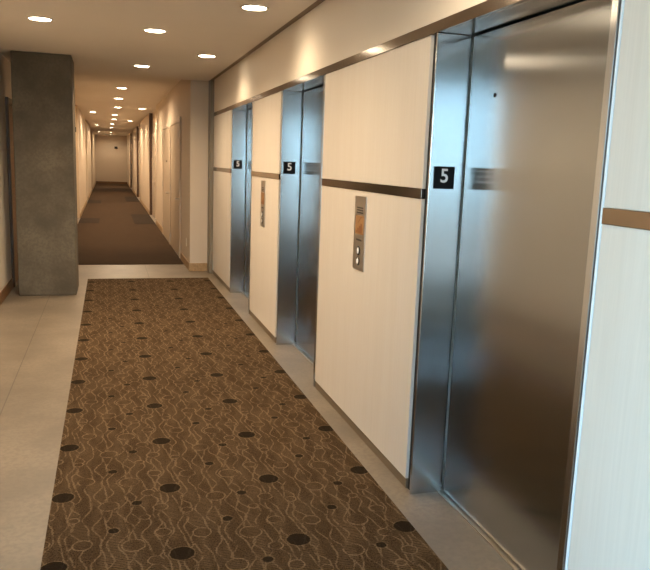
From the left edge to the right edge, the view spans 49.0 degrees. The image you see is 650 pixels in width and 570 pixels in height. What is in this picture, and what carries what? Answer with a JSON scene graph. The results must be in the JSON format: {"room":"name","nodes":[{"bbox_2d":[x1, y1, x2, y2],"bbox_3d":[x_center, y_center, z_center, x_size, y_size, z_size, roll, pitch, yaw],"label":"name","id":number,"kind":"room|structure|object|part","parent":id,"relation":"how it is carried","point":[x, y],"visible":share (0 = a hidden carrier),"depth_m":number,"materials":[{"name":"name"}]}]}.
{"room":"lobby","nodes":[
{"label":"lobby","id":0,"kind":"room"},
{"bbox_2d":[0,54,11,291],"bbox_3d":[-2.433,-0.631,3.977,0.150,2.850,11.010,-1,10,-17],"label":"wall","id":1,"kind":"structure","parent":0,"point":[5,65],"depth_m":7.87,"materials":[{"name":"paint"}]},
{"bbox_2d":[0,278,12,304],"bbox_3d":[-2.238,0.812,3.693,0.015,0.115,9.870,-1,10,-17],"label":"baseboard","id":2,"kind":"structure","parent":1,"relation":"attached to","point":[7,289],"depth_m":7.78,"materials":[{"name":"brown wood"}]},
{"bbox_2d":[5,97,17,286],"bbox_3d":[-3.727,-1.123,8.634,0.075,2.170,0.940,-1,10,-17],"label":"door","id":3,"kind":"structure","parent":1,"relation":"in","point":[8,102],"depth_m":8.31,"materials":[{"name":"brown wood"}]},
{"bbox_2d":[75,106,95,217],"bbox_3d":[-8.625,-4.436,25.087,0.500,2.850,33.640,-1,10,-17],"label":"wall","id":4,"kind":"structure","parent":0,"point":[85,137],"depth_m":21.52,"materials":[{"name":"paint"}]},
{"bbox_2d":[77,181,95,223],"bbox_3d":[-8.425,-3.088,25.381,0.013,0.110,33.620,-1,10,-17],"label":"baseboard","id":5,"kind":"structure","parent":4,"relation":"attached to","point":[84,206],"depth_m":21.27,"materials":[{"name":"brown wood"}]},
{"bbox_2d":[95,135,127,181],"bbox_3d":[-12.361,-7.333,41.376,2.900,2.850,0.200,-1,10,-17],"label":"wall","id":6,"kind":"structure","parent":0,"point":[110,163],"depth_m":41.27,"materials":[{"name":"paint"}]},
{"bbox_2d":[96,181,126,183],"bbox_3d":[-12.408,-5.965,41.494,1.740,0.110,0.013,-1,10,-17],"label":"baseboard","id":7,"kind":"structure","parent":6,"relation":"attached to","point":[96,181],"depth_m":41.45,"materials":[{"name":"brown wood"}]},
{"bbox_2d":[74,72,180,135],"bbox_3d":[-7.627,-5.869,25.240,3.800,0.205,33.838,-1,10,-17],"label":"ceiling","id":8,"kind":"structure","parent":0,"point":[96,93],"depth_m":14.93,"materials":[{"name":"paint"}]},
{"bbox_2d":[0,0,316,80],"bbox_3d":[-1.476,-1.960,3.922,3.150,0.343,11.210,-1,10,-17],"label":"ceiling","id":9,"kind":"structure","parent":0,"point":[100,36],"depth_m":6.05,"materials":[{"name":"paint"}]},
{"bbox_2d":[26,16,53,21],"bbox_3d":[-2.252,-2.101,5.636,0.206,0.006,0.206,-1,10,-17],"label":"recessed light","id":10,"kind":"object","parent":9,"relation":"in","point":[35,18],"visible":1,"depth_m":5.62,"materials":[{"name":"beige"}]},
{"bbox_2d":[133,65,150,67],"bbox_3d":[-2.137,-2.552,8.319,0.206,0.006,0.206,-1,10,-17],"label":"recessed light","id":11,"kind":"object","parent":9,"relation":"in","point":[143,66],"visible":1,"depth_m":8.32,"materials":[{"name":"beige"}]},
{"bbox_2d":[142,28,167,32],"bbox_3d":[-1.423,-2.128,5.974,0.206,0.006,0.206,-1,10,-17],"label":"recessed light","id":12,"kind":"object","parent":9,"relation":"in","point":[151,30],"visible":1,"depth_m":5.96,"materials":[{"name":"beige"}]},
{"bbox_2d":[197,54,216,57],"bbox_3d":[-1.213,-2.349,7.323,0.206,0.006,0.206,-1,10,-17],"label":"recessed light","id":13,"kind":"object","parent":9,"relation":"in","point":[199,55],"visible":1,"depth_m":7.32,"materials":[{"name":"beige glass"}]},
{"bbox_2d":[240,4,268,10],"bbox_3d":[-0.489,-1.919,4.943,0.206,0.006,0.206,-1,10,-17],"label":"recessed light","id":14,"kind":"object","parent":9,"relation":"in","point":[250,7],"visible":1,"depth_m":4.93,"materials":[{"name":"beige glass"}]},
{"bbox_2d":[127,79,208,262],"bbox_3d":[-6.443,-4.468,25.746,0.500,2.850,33.640,-1,10,-17],"label":"wall","id":15,"kind":"structure","parent":0,"point":[188,100],"depth_m":10.20,"materials":[{"name":"paint"}]},
{"bbox_2d":[130,133,131,187],"bbox_3d":[-9.885,-6.337,36.355,0.087,2.743,0.024,-1,10,-17],"label":"trim","id":16,"kind":"structure","parent":15,"relation":"attached to","point":[130,133],"depth_m":36.36,"materials":[{"name":"brown wood"}]},
{"bbox_2d":[137,126,138,196],"bbox_3d":[-7.360,-4.839,28.059,0.087,2.743,0.024,-1,10,-17],"label":"trim","id":17,"kind":"structure","parent":15,"relation":"attached to","point":[137,126],"depth_m":28.06,"materials":[{"name":"brown wood"}]},
{"bbox_2d":[138,140,139,196],"bbox_3d":[-7.141,-4.435,27.380,0.072,2.190,1.330,-1,10,-17],"label":"door","id":18,"kind":"structure","parent":15,"relation":"in","point":[139,140],"depth_m":27.60,"materials":[{"name":"paint"}]},
{"bbox_2d":[149,113,152,214],"bbox_3d":[-4.763,-3.298,19.528,0.087,2.743,0.024,-1,10,-17],"label":"trim","id":19,"kind":"structure","parent":15,"relation":"attached to","point":[150,114],"depth_m":19.47,"materials":[{"name":"brown wood"}]},
{"bbox_2d":[152,132,155,218],"bbox_3d":[-4.544,-2.894,18.849,0.072,2.190,1.330,-1,10,-17],"label":"door","id":20,"kind":"structure","parent":15,"relation":"in","point":[153,134],"depth_m":18.88,"materials":[{"name":"paint"}]},
{"bbox_2d":[127,182,188,270],"bbox_3d":[-6.736,-3.112,25.891,0.013,0.110,33.620,-1,10,-17],"label":"baseboard","id":21,"kind":"structure","parent":15,"relation":"attached to","point":[184,260],"depth_m":15.46,"materials":[{"name":"brown wood"}]},
{"bbox_2d":[162,122,169,243],"bbox_3d":[-3.090,-1.979,13.765,0.072,2.190,1.800,-1,10,-17],"label":"door","id":22,"kind":"structure","parent":15,"relation":"in","point":[166,128],"depth_m":13.80,"materials":[{"name":"paint"}]},
{"bbox_2d":[170,117,180,257],"bbox_3d":[-2.551,-1.659,11.993,0.072,2.190,1.920,-1,10,-17],"label":"door","id":23,"kind":"structure","parent":15,"relation":"in","point":[175,125],"depth_m":11.85,"materials":[{"name":"paint"}]},
{"bbox_2d":[189,263,206,270],"bbox_3d":[-1.793,-0.253,10.072,0.255,0.115,0.013,-1,10,-17],"label":"baseboard","id":24,"kind":"structure","parent":15,"relation":"attached to","point":[192,266],"depth_m":10.06,"materials":[{"name":"brown wood"}]},
{"bbox_2d":[0,188,513,569],"bbox_3d":[-6.122,-2.049,20.441,3.800,0.120,45.050,-1,10,-17],"label":"floor","id":25,"kind":"structure","parent":0,"point":[39,335],"depth_m":4.23,"materials":[{"name":"tile"}]},
{"bbox_2d":[10,50,78,295],"bbox_3d":[-3.126,-1.217,8.018,0.604,2.606,0.604,-1,10,-17],"label":"column","id":26,"kind":"structure","parent":25,"relation":"on","point":[42,84],"depth_m":7.73,"materials":[{"name":"concrete"}]},
{"bbox_2d":[78,183,183,264],"bbox_3d":[-7.677,-3.106,25.956,1.748,0.006,32.940,-1,10,-17],"label":"carpet","id":27,"kind":"object","parent":25,"relation":"on","point":[116,239],"visible":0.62,"depth_m":14.23,"materials":[{"name":"brown carpet"}]},
{"bbox_2d":[78,218,99,222],"bbox_3d":[-5.692,-1.561,17.239,0.460,0.002,1.400,-1,10,-17],"label":"carpet inset","id":28,"kind":"object","parent":27,"relation":"on","point":[82,220],"visible":1,"depth_m":17.20},
{"bbox_2d":[87,200,100,202],"bbox_3d":[-7.888,-2.854,24.399,0.430,0.002,1.600,-1,10,-17],"label":"carpet inset","id":29,"kind":"object","parent":27,"relation":"on","point":[89,201],"visible":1,"depth_m":24.41},
{"bbox_2d":[125,197,139,201],"bbox_3d":[-7.236,-3.222,26.705,0.460,0.002,3.100,-1,10,-17],"label":"carpet inset","id":30,"kind":"object","parent":27,"relation":"on","point":[135,199],"visible":1,"depth_m":26.42},
{"bbox_2d":[131,214,154,223],"bbox_3d":[-4.670,-1.693,18.242,0.480,0.002,2.950,-1,10,-17],"label":"carpet inset","id":31,"kind":"object","parent":27,"relation":"on","point":[137,218],"visible":1,"depth_m":18.09},
{"bbox_2d":[40,278,448,569],"bbox_3d":[-1.116,0.611,5.442,1.524,0.006,8.193,-1,10,-17],"label":"carpet","id":32,"kind":"object","parent":25,"relation":"on","point":[186,444],"visible":1,"depth_m":3.71,"materials":[{"name":"brown carpet"}]},
{"bbox_2d":[214,0,585,484],"bbox_3d":[0.213,-0.687,4.879,0.500,2.850,11.210,-1,10,-17],"label":"wall","id":33,"kind":"structure","parent":0,"point":[334,31],"depth_m":4.59,"materials":[{"name":"paint"}]},
{"bbox_2d":[207,80,213,272],"bbox_3d":[-1.564,-1.491,9.815,0.068,2.657,0.208,-1,10,-17],"label":"trim","id":34,"kind":"structure","parent":33,"relation":"attached to","point":[211,82],"depth_m":9.75,"materials":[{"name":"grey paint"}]},
{"bbox_2d":[213,271,229,291],"bbox_3d":[-1.348,-0.066,9.259,0.017,0.050,1.444,-1,10,-17],"label":"trim","id":35,"kind":"structure","parent":33,"relation":"attached to","point":[214,273],"depth_m":9.14,"materials":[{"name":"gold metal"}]},
{"bbox_2d":[213,167,230,172],"bbox_3d":[-1.300,-1.456,9.022,0.024,0.047,1.444,-1,10,-17],"label":"trim","id":36,"kind":"structure","parent":33,"relation":"attached to","point":[214,168],"depth_m":8.92,"materials":[{"name":"wood"}]},
{"bbox_2d":[213,171,230,287],"bbox_3d":[-1.324,-0.762,9.140,0.021,1.361,1.444,-1,10,-17],"label":"panel","id":37,"kind":"object","parent":33,"relation":"attached to","point":[221,180],"visible":0.86,"depth_m":9.04,"materials":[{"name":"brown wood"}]},
{"bbox_2d":[214,110,231,168],"bbox_3d":[-1.286,-1.812,8.962,0.021,0.672,1.444,-1,10,-17],"label":"panel","id":38,"kind":"object","parent":33,"relation":"attached to","point":[222,122],"visible":0.89,"depth_m":8.84,"materials":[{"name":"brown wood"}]},
{"bbox_2d":[230,102,252,313],"bbox_3d":[-0.785,-0.885,7.827,0.300,2.182,1.290,-1,10,-17],"label":"elevator","id":39,"kind":"object","parent":33,"relation":"attached to","point":[239,115],"visible":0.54,"depth_m":8.31,"materials":[{"name":"metal"}]},
{"bbox_2d":[234,160,241,168],"bbox_3d":[-1.011,-1.399,8.280,0.100,0.100,0.006,-1,10,-17],"label":"sign","id":40,"kind":"object","parent":39,"relation":"attached to","point":[237,163],"visible":1,"depth_m":8.28,"materials":[{"name":"black plastic"}]},
{"bbox_3d":[-0.745,-0.856,7.802,0.030,2.117,1.146,-1,10,-17],"label":"door panel","id":41,"kind":"part","parent":39,"relation":"part of","materials":[{"name":"metal"}]},
{"bbox_2d":[250,311,275,342],"bbox_3d":[-0.596,0.380,6.790,0.017,0.050,1.197,-1,10,-17],"label":"trim","id":42,"kind":"structure","parent":33,"relation":"attached to","point":[254,317],"depth_m":6.70,"materials":[{"name":"brown wood"}]},
{"bbox_2d":[249,176,279,336],"bbox_3d":[-0.573,-0.316,6.672,0.021,1.361,1.197,-1,10,-17],"label":"panel","id":43,"kind":"object","parent":33,"relation":"attached to","point":[264,252],"visible":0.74,"depth_m":6.54,"materials":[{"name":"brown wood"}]},
{"bbox_2d":[260,180,265,226],"bbox_3d":[-0.579,-0.754,6.615,0.011,0.422,0.185,-1,10,-17],"label":"panel","id":44,"kind":"object","parent":43,"relation":"attached to","point":[263,183],"visible":1,"depth_m":6.61,"materials":[{"name":"metal"}]},
{"bbox_2d":[252,171,280,179],"bbox_3d":[-0.549,-1.010,6.554,0.024,0.047,1.197,-1,10,-17],"label":"trim","id":45,"kind":"structure","parent":33,"relation":"attached to","point":[254,173],"depth_m":6.45,"materials":[{"name":"wood"}]},
{"bbox_2d":[252,91,282,173],"bbox_3d":[-0.534,-1.366,6.494,0.021,0.672,1.197,-1,10,-17],"label":"panel","id":46,"kind":"object","parent":33,"relation":"attached to","point":[267,111],"visible":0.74,"depth_m":6.38,"materials":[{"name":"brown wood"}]},
{"bbox_2d":[211,0,324,79],"bbox_3d":[0.052,-1.839,4.404,0.048,0.048,10.800,-1,10,-17],"label":"trim","id":47,"kind":"structure","parent":33,"relation":"attached to","point":[315,4],"depth_m":5.92,"materials":[{"name":"gold metal"}]},
{"bbox_2d":[276,75,325,386],"bbox_3d":[-0.073,-0.462,5.487,0.300,2.182,1.263,-1,10,-17],"label":"elevator","id":48,"kind":"object","parent":33,"relation":"attached to","point":[314,99],"visible":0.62,"depth_m":5.87,"materials":[{"name":"metal"}]},
{"bbox_2d":[283,162,294,173],"bbox_3d":[-0.295,-0.974,5.928,0.100,0.100,0.006,-1,10,-17],"label":"sign","id":49,"kind":"object","parent":48,"relation":"attached to","point":[289,167],"visible":1,"depth_m":5.93,"materials":[{"name":"black plastic"}]},
{"bbox_3d":[-0.075,0.611,5.670,0.082,0.005,1.157,-1,10,-17],"label":"sill","id":50,"kind":"part","parent":48,"relation":"part of","materials":[{"name":"silver metal"}]},
{"bbox_3d":[-0.034,-0.434,5.469,0.030,2.117,1.133,-1,10,-17],"label":"door panel","id":51,"kind":"part","parent":48,"relation":"part of","materials":[{"name":"metal"}]},
{"bbox_2d":[315,381,407,487],"bbox_3d":[0.172,0.836,4.265,0.017,0.050,1.618,-1,10,-17],"label":"trim","id":52,"kind":"structure","parent":33,"relation":"attached to","point":[404,481],"depth_m":4.05,"materials":[{"name":"brown wood"}]},
{"bbox_2d":[315,186,424,477],"bbox_3d":[0.196,0.140,4.147,0.021,1.361,1.618,-1,10,-17],"label":"panel","id":53,"kind":"object","parent":33,"relation":"attached to","point":[367,321],"visible":0.89,"depth_m":3.88,"materials":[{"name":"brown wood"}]},
{"bbox_2d":[352,195,366,271],"bbox_3d":[0.195,-0.296,4.074,0.011,0.422,0.185,-1,10,-17],"label":"panel","id":54,"kind":"object","parent":53,"relation":"attached to","point":[360,201],"visible":1,"depth_m":4.06,"materials":[{"name":"metal"}]},
{"bbox_2d":[214,0,528,115],"bbox_3d":[0.067,-1.371,4.493,0.025,0.048,10.800,-1,10,-17],"label":"trim","id":55,"kind":"structure","parent":33,"relation":"attached to","point":[489,7],"depth_m":3.42,"materials":[{"name":"metal"}]},
{"bbox_2d":[321,178,424,198],"bbox_3d":[0.220,-0.554,4.029,0.024,0.047,1.618,-1,10,-17],"label":"trim","id":56,"kind":"structure","parent":33,"relation":"attached to","point":[419,193],"depth_m":3.78,"materials":[{"name":"wood"}]},
{"bbox_2d":[322,35,434,188],"bbox_3d":[0.234,-0.910,3.969,0.021,0.672,1.618,-1,10,-17],"label":"panel","id":57,"kind":"object","parent":33,"relation":"attached to","point":[377,109],"visible":1,"depth_m":3.72,"materials":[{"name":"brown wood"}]},
{"bbox_2d":[408,0,621,569],"bbox_3d":[0.754,0.029,2.770,0.300,2.182,1.250,-1,10,-17],"label":"elevator","id":58,"kind":"object","parent":33,"relation":"attached to","point":[542,85],"visible":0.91,"depth_m":2.83,"materials":[{"name":"metal"}]},
{"bbox_2d":[433,166,454,188],"bbox_3d":[0.535,-0.481,3.202,0.100,0.100,0.006,-1,10,-17],"label":"sign","id":59,"kind":"object","parent":58,"relation":"attached to","point":[443,176],"visible":1,"depth_m":3.20,"materials":[{"name":"black plastic"}]},
{"bbox_3d":[0.752,1.102,2.951,0.082,0.005,1.141,-1,10,-17],"label":"sill","id":60,"kind":"part","parent":58,"relation":"part of","materials":[{"name":"silver metal"}]},
{"bbox_2d":[565,0,624,569],"bbox_3d":[0.800,0.163,2.139,0.024,2.133,0.008,-1,10,-17],"label":"trim","id":61,"kind":"structure","parent":33,"relation":"attached to","point":[623,1],"depth_m":2.10,"materials":[{"name":"white metal"}]},
{"bbox_2d":[567,224,649,569],"bbox_3d":[1.179,0.723,0.918,0.021,1.361,2.700,-1,10,-17],"label":"panel","id":62,"kind":"object","parent":33,"relation":"attached to","point":[610,530],"visible":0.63,"depth_m":2.02,"materials":[{"name":"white wood"}]},
{"bbox_2d":[601,208,649,229],"bbox_3d":[1.203,0.029,0.800,0.024,0.047,2.700,-1,10,-17],"label":"trim","id":63,"kind":"structure","parent":33,"relation":"attached to","point":[610,216],"depth_m":1.97,"materials":[{"name":"wood"}]},
{"bbox_2d":[604,0,649,211],"bbox_3d":[1.217,-0.326,0.740,0.021,0.672,2.700,-1,10,-17],"label":"panel","id":64,"kind":"object","parent":33,"relation":"attached to","point":[628,175],"visible":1,"depth_m":1.95,"materials":[{"name":"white wood"}]}
]}

